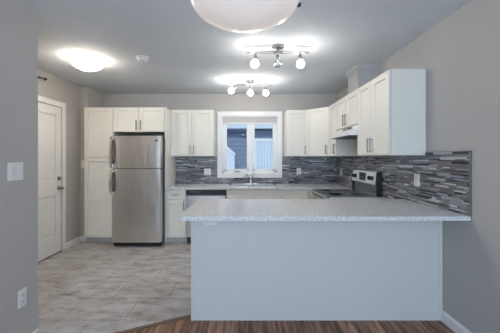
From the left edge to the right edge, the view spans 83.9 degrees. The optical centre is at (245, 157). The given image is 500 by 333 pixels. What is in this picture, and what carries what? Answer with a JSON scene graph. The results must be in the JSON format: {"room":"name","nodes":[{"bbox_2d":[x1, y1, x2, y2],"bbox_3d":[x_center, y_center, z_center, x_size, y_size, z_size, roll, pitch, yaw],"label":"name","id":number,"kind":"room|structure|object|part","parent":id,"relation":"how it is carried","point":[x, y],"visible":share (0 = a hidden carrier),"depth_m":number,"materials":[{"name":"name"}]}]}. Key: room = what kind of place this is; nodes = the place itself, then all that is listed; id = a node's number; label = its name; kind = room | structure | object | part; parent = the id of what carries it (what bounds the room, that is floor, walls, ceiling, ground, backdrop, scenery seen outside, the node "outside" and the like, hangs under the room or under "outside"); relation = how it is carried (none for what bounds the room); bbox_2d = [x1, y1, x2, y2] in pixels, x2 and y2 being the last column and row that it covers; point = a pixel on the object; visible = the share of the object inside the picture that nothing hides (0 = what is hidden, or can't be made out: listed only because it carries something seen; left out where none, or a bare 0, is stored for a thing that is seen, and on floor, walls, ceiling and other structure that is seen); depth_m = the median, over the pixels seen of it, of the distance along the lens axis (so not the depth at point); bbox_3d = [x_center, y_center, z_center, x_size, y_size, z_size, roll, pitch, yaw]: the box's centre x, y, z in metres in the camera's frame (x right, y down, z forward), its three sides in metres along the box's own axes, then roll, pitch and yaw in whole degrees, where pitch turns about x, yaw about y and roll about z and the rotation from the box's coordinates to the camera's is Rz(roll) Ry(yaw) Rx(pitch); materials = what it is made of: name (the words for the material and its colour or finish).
{"room":"kitchen","nodes":[
{"label":"kitchen","id":0,"kind":"room"},
{"bbox_2d":[0,0,37,332],"bbox_3d":[-2.195,0.107,-0.168,1.150,2.475,4.665,0,0,0],"label":"wall","id":1,"kind":"structure","parent":0,"point":[18,20],"depth_m":1.98,"materials":[{"name":"paint"}]},
{"bbox_2d":[7,162,22,180],"bbox_3d":[-1.615,0.097,1.952,0.010,0.125,0.130,0,0,0],"label":"light switch","id":2,"kind":"object","parent":1,"relation":"attached to","point":[14,169],"visible":1,"depth_m":1.94,"materials":[{"name":"white plastic"}]},
{"bbox_2d":[18,287,26,308],"bbox_3d":[-1.615,1.015,2.010,0.009,0.125,0.075,0,0,0],"label":"wall outlet","id":3,"kind":"object","parent":1,"relation":"attached to","point":[22,294],"visible":1,"depth_m":2.01,"materials":[{"name":"white plastic"}]},
{"bbox_2d":[38,69,79,249],"bbox_3d":[-2.710,0.107,3.308,0.120,2.475,2.285,0,0,0],"label":"wall","id":4,"kind":"structure","parent":0,"point":[54,88],"depth_m":4.20,"materials":[{"name":"paint"}]},
{"bbox_2d":[38,95,65,262],"bbox_3d":[-2.674,0.278,3.560,0.192,2.135,1.010,0,0,0],"label":"door","id":5,"kind":"structure","parent":4,"relation":"in","point":[50,187],"depth_m":3.77,"materials":[{"name":"white paint"}]},
{"bbox_2d":[66,236,86,248],"bbox_3d":[-2.591,1.300,3.308,0.119,0.090,2.285,0,0,0],"label":"baseboard","id":6,"kind":"structure","parent":4,"relation":"attached to","point":[73,242],"depth_m":4.31,"materials":[{"name":"white paint"}]},
{"bbox_2d":[80,87,103,235],"bbox_3d":[-2.650,0.107,4.700,0.240,2.475,0.500,0,0,0],"label":"wall","id":7,"kind":"structure","parent":0,"point":[89,97],"depth_m":4.45,"materials":[{"name":"paint"}]},
{"bbox_2d":[104,94,336,155],"bbox_3d":[-0.525,0.107,5.025,4.550,2.475,0.150,0,0,0],"label":"wall","id":8,"kind":"structure","parent":0,"point":[216,102],"depth_m":4.95,"materials":[{"name":"paint"}]},
{"bbox_2d":[113,107,164,134],"bbox_3d":[-1.667,-0.592,4.622,0.803,0.383,0.653,0,0,0],"label":"upper cabinet","id":9,"kind":"object","parent":8,"relation":"attached to","point":[126,120],"visible":0.98,"depth_m":4.34,"materials":[{"name":"paint"}]},
{"bbox_3d":[-1.869,-0.592,4.338,0.392,0.375,0.021,0,0,0],"label":"door","id":10,"kind":"part","parent":9,"relation":"part of","materials":[{"name":"paint"}]},
{"bbox_3d":[-1.469,-0.592,4.338,0.392,0.375,0.021,0,0,0],"label":"door","id":11,"kind":"part","parent":9,"relation":"part of","materials":[{"name":"paint"}]},
{"bbox_2d":[171,110,214,155],"bbox_3d":[-0.897,-0.407,4.764,0.701,0.775,0.366,0,0,0],"label":"upper cabinet","id":12,"kind":"object","parent":8,"relation":"attached to","point":[192,131],"visible":1,"depth_m":4.63,"materials":[{"name":"paint"}]},
{"bbox_3d":[-1.073,-0.407,4.623,0.342,0.767,0.021,0,0,0],"label":"door","id":13,"kind":"part","parent":12,"relation":"part of","materials":[{"name":"paint"}]},
{"bbox_3d":[-0.722,-0.407,4.623,0.342,0.767,0.021,0,0,0],"label":"door","id":14,"kind":"part","parent":12,"relation":"part of","materials":[{"name":"paint"}]},
{"bbox_2d":[217,111,281,177],"bbox_3d":[0.067,-0.228,5.012,1.150,1.178,0.176,0,0,0],"label":"window","id":15,"kind":"structure","parent":8,"relation":"in","point":[222,171],"depth_m":4.93,"materials":[{"name":"white paint"}]},
{"bbox_3d":[-0.165,-0.233,5.015,0.430,0.945,0.040,0,0,0],"label":"sash","id":16,"kind":"part","parent":15,"relation":"part of","materials":[{"name":"plastic"}]},
{"bbox_2d":[223,117,276,123],"bbox_3d":[0.068,-0.670,4.971,0.967,0.140,0.034,0,0,0],"label":"window blind","id":17,"kind":"object","parent":15,"relation":"attached to","point":[226,120],"visible":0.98,"depth_m":4.96,"materials":[{"name":"white paint"}]},
{"bbox_3d":[0.068,-0.610,4.971,0.965,0.019,0.030,0,0,0],"label":"rail","id":18,"kind":"part","parent":17,"relation":"part of","materials":[{"name":"white paint"}]},
{"bbox_3d":[0.068,-0.235,5.018,0.995,1.040,0.065,0,0,0],"label":"frame","id":19,"kind":"part","parent":15,"relation":"part of","materials":[{"name":"plastic"}]},
{"bbox_3d":[0.318,-0.233,5.015,0.395,0.945,0.040,0,0,0],"label":"sash","id":20,"kind":"part","parent":15,"relation":"part of","materials":[{"name":"plastic"}]},
{"bbox_2d":[176,156,336,183],"bbox_3d":[0.181,0.223,4.945,2.858,0.481,0.010,0,0,0],"label":"backsplash","id":21,"kind":"structure","parent":8,"relation":"attached to","point":[189,169],"depth_m":4.94,"materials":[{"name":"tile"}]},
{"bbox_2d":[204,169,210,174],"bbox_3d":[-0.685,0.255,4.935,0.120,0.118,0.009,0,0,0],"label":"wall outlet","id":22,"kind":"object","parent":21,"relation":"attached to","point":[206,171],"visible":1,"depth_m":4.93,"materials":[{"name":"white plastic"}]},
{"bbox_2d":[284,110,305,155],"bbox_3d":[0.844,-0.407,4.764,0.328,0.775,0.366,0,0,0],"label":"upper cabinet","id":23,"kind":"object","parent":8,"relation":"attached to","point":[294,120],"visible":1,"depth_m":4.63,"materials":[{"name":"paint"}]},
{"bbox_2d":[306,107,327,155],"bbox_3d":[1.310,-0.407,4.639,0.618,0.775,0.620,0,0,0],"label":"upper cabinet","id":24,"kind":"object","parent":8,"relation":"attached to","point":[316,119],"visible":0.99,"depth_m":4.48,"materials":[{"name":"paint"}]},
{"bbox_2d":[36,241,454,332],"bbox_3d":[-0.525,1.370,1.250,4.550,0.050,7.700,0,0,0],"label":"floor","id":25,"kind":"structure","parent":0,"point":[85,287],"depth_m":2.63,"materials":[{"name":"tile"}]},
{"bbox_2d":[84,107,128,241],"bbox_3d":[-2.296,0.281,4.626,0.452,2.128,0.598,0,0,0],"label":"pantry cabinet","id":26,"kind":"object","parent":25,"relation":"on","point":[98,121],"visible":0.68,"depth_m":4.34,"materials":[{"name":"paint"}]},
{"bbox_3d":[-2.296,0.623,4.338,0.444,1.237,0.021,0,0,0],"label":"door","id":27,"kind":"part","parent":26,"relation":"part of","materials":[{"name":"paint"}]},
{"bbox_3d":[-2.296,-0.392,4.338,0.444,0.775,0.021,0,0,0],"label":"door","id":28,"kind":"part","parent":26,"relation":"part of","materials":[{"name":"paint"}]},
{"bbox_2d":[109,135,164,245],"bbox_3d":[-1.644,0.500,4.511,0.752,1.690,0.838,0,0,0],"label":"refrigerator","id":29,"kind":"object","parent":25,"relation":"on","point":[137,178],"visible":1,"depth_m":4.15,"materials":[{"name":"grey metal"}]},
{"bbox_3d":[-2.001,0.365,4.126,0.038,0.380,0.068,0,0,0],"label":"handle","id":30,"kind":"part","parent":29,"relation":"part of","materials":[{"name":"silver metal"}]},
{"bbox_3d":[-2.001,-0.081,4.126,0.038,0.472,0.068,0,0,0],"label":"handle","id":31,"kind":"part","parent":29,"relation":"part of","materials":[{"name":"silver metal"}]},
{"bbox_3d":[-1.639,0.720,4.181,0.739,1.100,0.074,0,0,0],"label":"fridge door","id":32,"kind":"part","parent":29,"relation":"part of","materials":[{"name":"silver metal"}]},
{"bbox_3d":[-1.639,-0.082,4.181,0.739,0.483,0.074,0,0,0],"label":"freezer door","id":33,"kind":"part","parent":29,"relation":"part of","materials":[{"name":"silver metal"}]},
{"bbox_2d":[114,314,190,332],"bbox_3d":[-1.098,1.347,2.078,1.432,0.017,0.054,0,0,-24],"label":"trim","id":34,"kind":"structure","parent":25,"relation":"on","point":[186,316],"depth_m":2.23,"materials":[{"name":"brown wood"}]},
{"bbox_2d":[165,107,175,243],"bbox_3d":[-1.257,0.281,4.640,0.016,2.128,0.620,0,0,0],"label":"end panel","id":35,"kind":"object","parent":25,"relation":"on","point":[170,161],"visible":0.56,"depth_m":4.48,"materials":[{"name":"paint"}]},
{"bbox_2d":[166,190,186,241],"bbox_3d":[-1.091,0.923,4.622,0.313,0.844,0.654,0,0,0],"label":"base cabinet","id":36,"kind":"object","parent":25,"relation":"on","point":[175,199],"visible":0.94,"depth_m":4.34,"materials":[{"name":"paint"}]},
{"bbox_3d":[-1.091,0.583,4.338,0.305,0.137,0.021,0,0,0],"label":"drawer","id":37,"kind":"part","parent":36,"relation":"part of","materials":[{"name":"paint"}]},
{"bbox_3d":[-1.091,0.950,4.338,0.305,0.582,0.021,0,0,0],"label":"door","id":38,"kind":"part","parent":36,"relation":"part of","materials":[{"name":"paint"}]},
{"bbox_2d":[186,190,225,242],"bbox_3d":[-0.622,0.924,4.603,0.612,0.842,0.614,0,0,0],"label":"dishwasher","id":39,"kind":"object","parent":25,"relation":"on","point":[192,196],"visible":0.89,"depth_m":4.31,"materials":[{"name":"grey metal"}]},
{"bbox_3d":[-0.622,0.571,4.300,0.560,0.018,0.007,0,0,0],"label":"handle","id":40,"kind":"part","parent":39,"relation":"part of","materials":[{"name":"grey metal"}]},
{"bbox_3d":[-0.622,0.546,4.331,0.612,0.083,0.058,0,0,0],"label":"control panel","id":41,"kind":"part","parent":39,"relation":"part of","materials":[{"name":"black plastic"}]},
{"bbox_2d":[226,190,281,198],"bbox_3d":[0.124,0.923,4.622,0.865,0.844,0.654,0,0,0],"label":"base cabinet","id":42,"kind":"object","parent":25,"relation":"on","point":[230,194],"visible":0.3,"depth_m":4.33,"materials":[{"name":"paint"}]},
{"bbox_3d":[-0.092,0.583,4.338,0.424,0.137,0.021,0,0,0],"label":"false drawer","id":43,"kind":"part","parent":42,"relation":"part of","materials":[{"name":"paint"}]},
{"bbox_3d":[0.341,0.583,4.338,0.424,0.137,0.021,0,0,0],"label":"false drawer","id":44,"kind":"part","parent":42,"relation":"part of","materials":[{"name":"paint"}]},
{"bbox_2d":[282,190,308,198],"bbox_3d":[0.769,0.923,4.638,0.420,0.844,0.622,0,0,0],"label":"base cabinet","id":45,"kind":"object","parent":25,"relation":"on","point":[286,194],"visible":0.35,"depth_m":4.33,"materials":[{"name":"paint"}]},
{"bbox_2d":[191,221,442,320],"bbox_3d":[0.583,0.901,2.571,2.073,0.888,0.564,0,0,0],"label":"base cabinet","id":46,"kind":"object","parent":25,"relation":"on","point":[241,270],"visible":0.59,"depth_m":2.29,"materials":[{"name":"paint"}]},
{"bbox_2d":[179,199,470,220],"bbox_3d":[0.567,0.441,2.426,2.104,0.031,0.853,0,0,0],"label":"countertop","id":47,"kind":"structure","parent":46,"relation":"on","point":[202,209],"depth_m":2.19,"materials":[{"name":"stone"}]},
{"bbox_2d":[309,169,381,198],"bbox_3d":[1.254,0.733,3.670,0.703,1.124,0.780,0,0,0],"label":"range","id":48,"kind":"object","parent":25,"relation":"on","point":[364,183],"visible":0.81,"depth_m":3.58,"materials":[{"name":"grey metal"}]},
{"bbox_3d":[0.985,0.508,3.670,0.050,0.063,0.780,0,0,0],"label":"rail","id":49,"kind":"part","parent":48,"relation":"part of","materials":[{"name":"silver metal"}]},
{"bbox_2d":[312,189,374,197],"bbox_3d":[1.246,0.469,3.670,0.575,0.017,0.780,0,0,0],"label":"cooktop","id":50,"kind":"object","parent":48,"relation":"in","point":[323,193],"depth_m":3.57,"materials":[{"name":"glass"}]},
{"bbox_3d":[1.574,0.256,3.679,0.064,0.157,0.738,0,0,0],"label":"control panel","id":51,"kind":"part","parent":48,"relation":"part of","materials":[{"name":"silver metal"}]},
{"bbox_3d":[1.282,0.923,3.070,0.674,0.844,0.400,0,0,0],"label":"base cabinet","id":52,"kind":"object","parent":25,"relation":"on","visible":0},
{"bbox_2d":[329,197,387,198],"bbox_3d":[1.297,0.483,3.064,0.644,0.034,0.416,0,0,0],"label":"countertop","id":53,"kind":"structure","parent":52,"relation":"on","point":[329,197],"depth_m":3.21,"materials":[{"name":"stone"}]},
{"bbox_3d":[1.302,0.923,4.527,0.634,0.844,0.843,0,0,0],"label":"base cabinet","id":54,"kind":"object","parent":25,"relation":"on","visible":0},
{"bbox_2d":[166,184,351,190],"bbox_3d":[0.185,0.483,4.524,2.867,0.034,0.849,0,0,0],"label":"countertop","id":55,"kind":"structure","parent":54,"relation":"on","point":[310,187],"depth_m":4.32,"materials":[{"name":"stone"}]},
{"bbox_2d":[243,172,257,183],"bbox_3d":[0.080,0.357,4.816,0.249,0.217,0.226,0,0,0],"label":"tap","id":56,"kind":"object","parent":55,"relation":"on","point":[250,176],"visible":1,"depth_m":4.87,"materials":[{"name":"silver metal"}]},
{"bbox_2d":[228,184,277,186],"bbox_3d":[0.110,0.550,4.635,0.808,0.181,0.438,0,0,0],"label":"sink","id":57,"kind":"object","parent":55,"relation":"in","point":[229,185],"visible":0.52,"depth_m":4.83,"materials":[{"name":"silver metal"}]},
{"bbox_2d":[230,184,251,185],"bbox_3d":[-0.088,0.553,4.635,0.373,0.176,0.400,0,0,0],"label":"basin","id":58,"kind":"object","parent":57,"relation":"in","point":[230,184],"depth_m":4.83,"materials":[{"name":"silver metal"}]},
{"bbox_2d":[253,184,274,185],"bbox_3d":[0.308,0.553,4.635,0.373,0.176,0.400,0,0,0],"label":"basin","id":59,"kind":"object","parent":57,"relation":"in","point":[253,184],"depth_m":4.83,"materials":[{"name":"silver metal"}]},
{"bbox_2d":[21,0,470,93],"bbox_3d":[-0.525,-1.170,1.250,4.550,0.080,7.700,0,0,0],"label":"ceiling","id":60,"kind":"structure","parent":0,"point":[187,54],"depth_m":2.73,"materials":[{"name":"paint"}]},
{"bbox_2d":[70,54,103,70],"bbox_3d":[-1.823,-1.065,3.190,0.341,0.129,0.336,0,0,0],"label":"ceiling light","id":61,"kind":"object","parent":60,"relation":"attached to","point":[84,62],"visible":1,"depth_m":3.09,"materials":[{"name":"white glass"}]},
{"bbox_2d":[136,55,148,62],"bbox_3d":[-1.170,-1.107,3.140,0.144,0.047,0.143,0,0,0],"label":"smoke detector","id":62,"kind":"object","parent":60,"relation":"attached to","point":[140,58],"visible":1,"depth_m":3.10,"materials":[{"name":"white plastic"}]},
{"bbox_2d":[190,0,300,32],"bbox_3d":[0.002,-0.863,1.250,0.500,0.535,0.486,0,0,0],"label":"bowl light","id":63,"kind":"object","parent":60,"relation":"hanging from","point":[239,16],"visible":1,"depth_m":1.20,"materials":[{"name":"white glass"}]},
{"bbox_2d":[229,80,271,95],"bbox_3d":[0.062,-1.018,4.090,0.637,0.224,0.124,0,0,0],"label":"track light","id":64,"kind":"object","parent":60,"relation":"attached to","point":[231,90],"visible":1,"depth_m":4.07,"materials":[{"name":"silver metal"}]},
{"bbox_2d":[247,44,309,67],"bbox_3d":[0.324,-1.018,2.820,0.631,0.224,0.124,0,0,0],"label":"track light","id":65,"kind":"object","parent":60,"relation":"attached to","point":[300,64],"visible":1,"depth_m":2.80,"materials":[{"name":"silver metal"}]},
{"bbox_3d":[0.088,-0.951,2.815,0.078,0.087,0.079,0,0,0],"label":"bulb","id":66,"kind":"part","parent":65,"relation":"part of","materials":[{"name":"white glass"}]},
{"bbox_3d":[0.554,-0.949,2.820,0.080,0.086,0.080,0,0,0],"label":"bulb","id":67,"kind":"part","parent":65,"relation":"part of","materials":[{"name":"white glass"}]},
{"bbox_2d":[337,0,499,332],"bbox_3d":[1.685,0.107,1.225,0.130,2.475,7.450,0,0,0],"label":"wall","id":68,"kind":"structure","parent":0,"point":[459,55],"depth_m":1.99,"materials":[{"name":"paint"}]},
{"bbox_2d":[329,124,357,138],"bbox_3d":[1.398,-0.322,3.587,0.440,0.132,0.762,0,0,0],"label":"range hood","id":69,"kind":"object","parent":68,"relation":"attached to","point":[351,132],"visible":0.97,"depth_m":3.47,"materials":[{"name":"white paint"}]},
{"bbox_3d":[1.387,-0.258,3.587,0.378,0.004,0.702,0,0,0],"label":"filter panel","id":70,"kind":"part","parent":69,"relation":"part of","materials":[{"name":"grey metal"}]},
{"bbox_2d":[328,102,358,155],"bbox_3d":[1.434,-0.407,4.154,0.366,0.775,0.368,0,0,0],"label":"upper cabinet","id":71,"kind":"object","parent":68,"relation":"attached to","point":[336,147],"visible":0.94,"depth_m":3.98,"materials":[{"name":"paint"}]},
{"bbox_3d":[1.294,-0.407,4.154,0.021,0.767,0.360,0,0,0],"label":"door","id":72,"kind":"part","parent":71,"relation":"part of","materials":[{"name":"paint"}]},
{"bbox_2d":[336,89,357,129],"bbox_3d":[1.434,-0.593,3.587,0.366,0.405,0.766,0,0,0],"label":"upper cabinet","id":73,"kind":"object","parent":68,"relation":"attached to","point":[346,107],"visible":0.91,"depth_m":3.52,"materials":[{"name":"paint"}]},
{"bbox_3d":[1.294,-0.593,3.779,0.021,0.397,0.375,0,0,0],"label":"door","id":74,"kind":"part","parent":73,"relation":"part of","materials":[{"name":"paint"}]},
{"bbox_3d":[1.294,-0.593,3.396,0.021,0.397,0.375,0,0,0],"label":"door","id":75,"kind":"part","parent":73,"relation":"part of","materials":[{"name":"paint"}]},
{"bbox_2d":[345,64,379,93],"bbox_3d":[1.479,-0.963,3.555,0.280,0.333,0.382,0,0,0],"label":"vent cover","id":76,"kind":"object","parent":73,"relation":"on","point":[359,75],"visible":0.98,"depth_m":3.39,"materials":[{"name":"paint"}]},
{"bbox_3d":[1.479,-1.084,3.555,0.280,0.090,0.382,0,0,0],"label":"crown moulding","id":77,"kind":"part","parent":76,"relation":"part of","materials":[{"name":"paint"}]},
{"bbox_2d":[358,69,425,155],"bbox_3d":[1.434,-0.407,2.851,0.366,0.775,0.706,0,0,0],"label":"upper cabinet","id":78,"kind":"object","parent":68,"relation":"attached to","point":[392,105],"visible":1,"depth_m":2.50,"materials":[{"name":"paint"}]},
{"bbox_3d":[1.294,-0.407,3.027,0.021,0.767,0.345,0,0,0],"label":"door","id":79,"kind":"part","parent":78,"relation":"part of","materials":[{"name":"paint"}]},
{"bbox_3d":[1.268,-0.125,2.819,0.034,0.145,0.014,0,0,0],"label":"handle","id":80,"kind":"part","parent":78,"relation":"part of","materials":[{"name":"silver metal"}]},
{"bbox_3d":[1.294,-0.407,2.675,0.021,0.767,0.345,0,0,0],"label":"door","id":81,"kind":"part","parent":78,"relation":"part of","materials":[{"name":"paint"}]},
{"bbox_2d":[337,151,471,215],"bbox_3d":[1.614,0.206,3.467,0.012,0.513,2.945,0,0,0],"label":"backsplash","id":82,"kind":"structure","parent":68,"relation":"attached to","point":[445,176],"depth_m":2.47,"materials":[{"name":"tile"}]},
{"bbox_2d":[414,174,419,186],"bbox_3d":[1.605,0.212,2.615,0.009,0.118,0.080,0,0,0],"label":"wall outlet","id":83,"kind":"object","parent":82,"relation":"attached to","point":[416,176],"visible":1,"depth_m":2.60,"materials":[{"name":"white plastic"}]},
{"bbox_3d":[1.614,0.186,2.243,0.012,0.473,0.495,0,0,0],"label":"edge trim","id":84,"kind":"part","parent":82,"relation":"part of","materials":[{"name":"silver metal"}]},
{"bbox_2d":[441,310,471,332],"bbox_3d":[1.613,1.300,-0.105,0.014,0.090,4.790,0,0,0],"label":"baseboard","id":85,"kind":"structure","parent":68,"relation":"attached to","point":[454,325],"depth_m":2.16,"materials":[{"name":"white paint"}]},
{"label":"outside","id":86,"kind":"structure","parent":0,"visible":0},
{"bbox_3d":[0.000,1.970,7.055,10.000,0.050,3.890,0,0,0],"label":"snowy ground","id":87,"kind":"structure","parent":86,"visible":0},
{"bbox_2d":[227,146,235,168],"bbox_3d":[-0.935,0.665,7.300,1.330,2.560,0.500,0,0,0],"label":"garden shed","id":88,"kind":"object","parent":87,"relation":"on","point":[230,154],"visible":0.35,"depth_m":7.10,"materials":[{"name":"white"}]},
{"bbox_2d":[227,124,272,168],"bbox_3d":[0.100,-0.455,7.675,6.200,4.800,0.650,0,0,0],"label":"house","id":89,"kind":"structure","parent":87,"relation":"on","point":[236,133],"depth_m":7.57,"materials":[{"name":"blue"}]},
{"bbox_2d":[256,141,272,168],"bbox_3d":[0.730,0.310,7.570,0.924,1.530,0.044,0,0,0],"label":"fence","id":90,"kind":"object","parent":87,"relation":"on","point":[264,149],"depth_m":7.57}
]}

